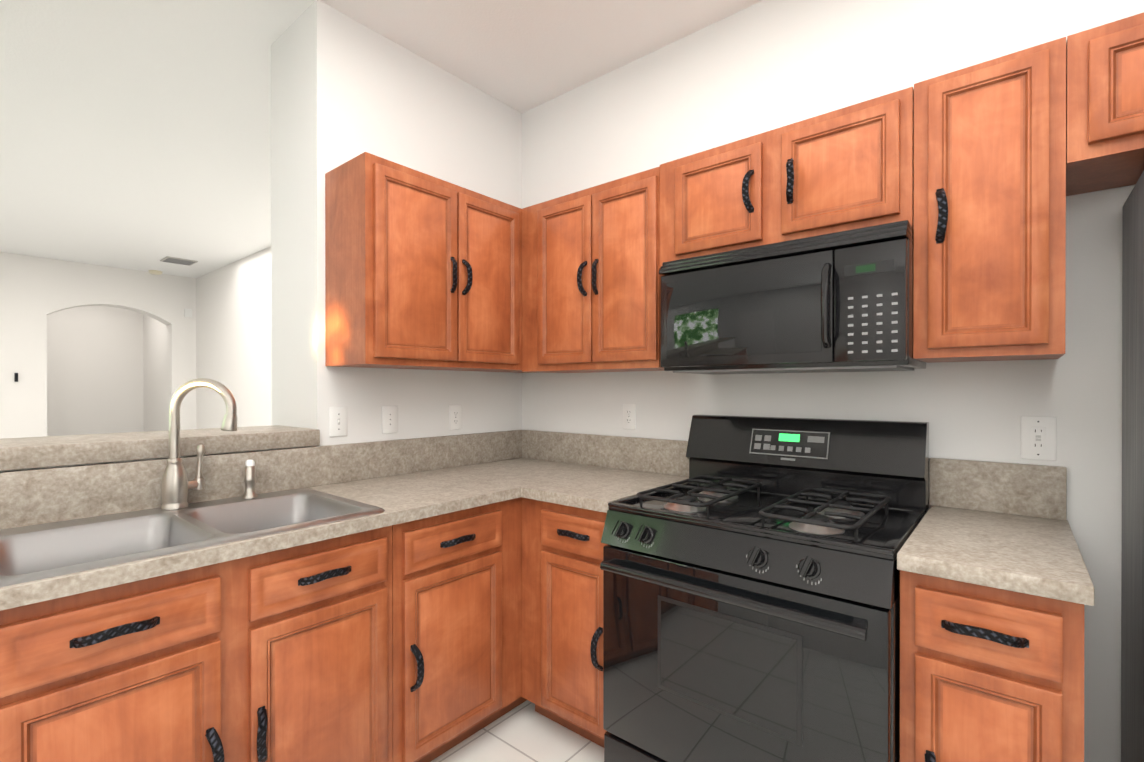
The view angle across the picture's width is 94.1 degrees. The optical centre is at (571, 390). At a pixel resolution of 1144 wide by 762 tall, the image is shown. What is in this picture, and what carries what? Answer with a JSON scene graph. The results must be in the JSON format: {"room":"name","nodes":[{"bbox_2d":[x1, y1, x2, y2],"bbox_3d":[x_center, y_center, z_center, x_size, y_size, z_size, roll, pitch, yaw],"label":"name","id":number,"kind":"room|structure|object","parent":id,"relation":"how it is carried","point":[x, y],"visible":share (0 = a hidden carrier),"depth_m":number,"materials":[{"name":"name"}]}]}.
{"room":"kitchen","nodes":[
{"label":"kitchen","id":0,"kind":"room"},
{"bbox_2d":[0,0,523,471],"bbox_3d":[-1.516,-0.120,1.772,0.450,2.800,3.780,0,0,40],"label":"wall","id":1,"kind":"structure","parent":0,"point":[88,348],"depth_m":2.69,"materials":[{"name":"white paint"}]},
{"bbox_2d":[14,373,17,381],"bbox_3d":[-6.204,-0.151,5.941,0.030,0.100,0.027,0,0,40],"label":"light switch","id":2,"kind":"object","parent":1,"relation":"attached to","point":[15,377],"visible":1,"depth_m":5.93,"materials":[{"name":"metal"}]},
{"bbox_2d":[184,309,191,316],"bbox_3d":[-5.173,-1.050,7.173,0.030,0.110,0.085,0,0,40],"label":"thermostat","id":3,"kind":"object","parent":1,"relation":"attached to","point":[187,312],"visible":0.98,"depth_m":7.16,"materials":[{"name":"white plastic"}]},
{"bbox_2d":[330,407,346,436],"bbox_3d":[-0.932,0.123,2.128,0.012,0.118,0.072,0,0,40],"label":"electrical outlet","id":4,"kind":"object","parent":1,"relation":"attached to","point":[338,415],"depth_m":2.13,"materials":[{"name":"white plastic"}]},
{"bbox_2d":[382,406,397,433],"bbox_3d":[-0.788,0.124,2.305,0.006,0.118,0.072,0,0,40],"label":"electrical outlet","id":5,"kind":"object","parent":1,"relation":"attached to","point":[389,414],"depth_m":2.30,"materials":[{"name":"white plastic"}]},
{"bbox_2d":[325,152,464,370],"bbox_3d":[-0.717,-0.474,2.137,0.323,0.755,0.396,0,0,40],"label":"upper cabinet","id":6,"kind":"object","parent":1,"relation":"attached to","point":[395,232],"depth_m":2.01,"materials":[{"name":"brown wood"}]},
{"bbox_2d":[449,405,460,429],"bbox_3d":[-0.563,0.128,2.573,0.007,0.118,0.072,0,0,40],"label":"electrical outlet","id":7,"kind":"object","parent":1,"relation":"attached to","point":[454,410],"depth_m":2.57,"materials":[{"name":"white plastic"}]},
{"bbox_2d":[465,188,520,371],"bbox_3d":[-0.478,-0.475,2.424,0.323,0.755,0.351,0,0,40],"label":"upper cabinet","id":8,"kind":"object","parent":1,"relation":"attached to","point":[492,226],"depth_m":2.34,"materials":[{"name":"brown wood"}]},
{"bbox_2d":[0,0,761,277],"bbox_3d":[-3.442,-1.564,3.362,11.970,0.080,4.120,0,0,40],"label":"ceiling","id":9,"kind":"structure","parent":0,"point":[135,134],"depth_m":2.68,"materials":[{"name":"white paint"}]},
{"bbox_2d":[149,270,161,274],"bbox_3d":[-5.334,-1.516,6.815,0.140,0.035,0.140,0,0,40],"label":"smoke detector","id":10,"kind":"object","parent":9,"relation":"attached to","point":[156,272],"visible":1,"depth_m":6.78,"materials":[{"name":"beige plastic"}]},
{"bbox_2d":[160,256,197,265],"bbox_3d":[-4.624,-1.524,6.262,0.300,0.016,0.300,0,0,40],"label":"ceiling vent","id":11,"kind":"object","parent":9,"relation":"in","point":[168,259],"visible":1,"depth_m":6.24,"materials":[{"name":"grey metal"}]},
{"bbox_2d":[431,700,603,761],"bbox_3d":[-3.442,1.306,3.370,11.970,0.060,4.120,0,0,40],"label":"floor","id":12,"kind":"structure","parent":0,"point":[525,731],"depth_m":1.93,"materials":[{"name":"tile"}]},
{"bbox_2d":[296,500,507,761],"bbox_3d":[-0.643,0.842,1.992,0.628,0.876,0.454,0,0,40],"label":"base cabinet","id":13,"kind":"object","parent":12,"relation":"on","point":[428,639],"depth_m":1.66,"materials":[{"name":"brown wood"}]},
{"bbox_2d":[520,497,607,747],"bbox_3d":[0.161,0.842,2.151,0.440,0.876,0.628,0,0,40],"label":"base cabinet","id":14,"kind":"object","parent":12,"relation":"on","point":[561,547],"depth_m":1.91,"materials":[{"name":"brown wood"}]},
{"bbox_2d":[600,415,928,761],"bbox_3d":[0.601,0.691,1.684,0.805,1.180,0.737,0,0,40],"label":"stove","id":15,"kind":"object","parent":12,"relation":"on","point":[751,591],"visible":1,"depth_m":1.49,"materials":[{"name":"black metal"}]},
{"bbox_2d":[900,570,1083,761],"bbox_3d":[1.075,0.844,1.372,0.309,0.876,0.653,0,0,40],"label":"base cabinet","id":16,"kind":"object","parent":12,"relation":"on","point":[988,674],"depth_m":1.12,"materials":[{"name":"brown wood"}]},
{"bbox_2d":[0,425,1094,610],"bbox_3d":[-0.720,0.279,0.957,2.559,0.254,3.587,0,0,40],"label":"countertop","id":17,"kind":"structure","parent":16,"relation":"on","point":[1002,525],"depth_m":1.64,"materials":[{"name":"stone"}]},
{"bbox_2d":[0,488,384,586],"bbox_3d":[-1.047,0.449,1.473,0.572,0.178,0.857,0,0,40],"label":"sink","id":18,"kind":"object","parent":17,"relation":"in","point":[29,553],"visible":0.42,"depth_m":1.48,"materials":[{"name":"silver metal"}]},
{"bbox_2d":[161,378,257,509],"bbox_3d":[-1.122,0.160,1.681,0.180,0.398,0.265,0,0,40],"label":"faucet","id":19,"kind":"object","parent":17,"relation":"on","point":[176,484],"visible":1,"depth_m":1.63,"materials":[{"name":"silver metal"}]},
{"bbox_2d":[1121,171,1143,761],"bbox_3d":[1.495,0.395,0.872,0.750,1.775,0.785,0,0,40],"label":"fridge","id":20,"kind":"object","parent":12,"relation":"on","point":[1132,654],"visible":1,"depth_m":1.27,"materials":[{"name":"black metal"}]},
{"bbox_2d":[524,0,1143,761],"bbox_3d":[0.967,-0.120,1.986,3.090,2.800,0.150,0,0,40],"label":"wall","id":21,"kind":"structure","parent":0,"point":[767,65],"depth_m":1.83,"materials":[{"name":"white paint"}]},
{"bbox_2d":[513,187,592,372],"bbox_3d":[0.018,-0.471,2.464,0.426,0.762,0.323,0,0,40],"label":"upper cabinet","id":22,"kind":"object","parent":21,"relation":"attached to","point":[557,233],"depth_m":2.33,"materials":[{"name":"brown wood"}]},
{"bbox_2d":[593,167,663,371],"bbox_3d":[0.301,-0.470,2.228,0.310,0.762,0.323,0,0,40],"label":"upper cabinet","id":23,"kind":"object","parent":21,"relation":"attached to","point":[626,278],"depth_m":2.10,"materials":[{"name":"brown wood"}]},
{"bbox_2d":[623,404,635,429],"bbox_3d":[0.266,0.119,2.469,0.072,0.118,0.007,0,0,40],"label":"electrical outlet","id":24,"kind":"object","parent":21,"relation":"attached to","point":[629,410],"depth_m":2.46,"materials":[{"name":"white plastic"}]},
{"bbox_2d":[657,130,772,271],"bbox_3d":[0.585,-0.661,1.991,0.426,0.391,0.323,0,0,40],"label":"upper cabinet","id":25,"kind":"object","parent":21,"relation":"attached to","point":[719,199],"depth_m":1.86,"materials":[{"name":"brown wood"}]},
{"bbox_2d":[773,83,916,242],"bbox_3d":[0.898,-0.661,1.730,0.389,0.391,0.323,0,0,40],"label":"upper cabinet","id":26,"kind":"object","parent":21,"relation":"attached to","point":[854,166],"depth_m":1.59,"materials":[{"name":"brown wood"}]},
{"bbox_2d":[659,220,925,373],"bbox_3d":[0.719,-0.265,1.801,0.758,0.398,0.443,0,0,40],"label":"microwave","id":27,"kind":"object","parent":26,"relation":"attached to","point":[841,301],"visible":0.88,"depth_m":1.61,"materials":[{"name":"black metal"}]},
{"bbox_2d":[913,33,1076,362],"bbox_3d":[1.171,-0.476,1.503,0.315,0.770,0.323,0,0,40],"label":"upper cabinet","id":28,"kind":"object","parent":21,"relation":"attached to","point":[977,174],"depth_m":1.37,"materials":[{"name":"brown wood"}]},
{"bbox_2d":[1021,416,1055,460],"bbox_3d":[1.362,0.138,1.553,0.078,0.126,0.007,0,0,40],"label":"electrical outlet","id":29,"kind":"object","parent":21,"relation":"attached to","point":[1038,437],"depth_m":1.55,"materials":[{"name":"white plastic"}]},
{"bbox_2d":[1077,12,1143,193],"bbox_3d":[1.461,-0.707,1.260,0.440,0.308,0.323,0,0,40],"label":"upper cabinet","id":30,"kind":"object","parent":21,"relation":"attached to","point":[1110,56],"depth_m":1.24,"materials":[{"name":"brown wood"}]}
]}

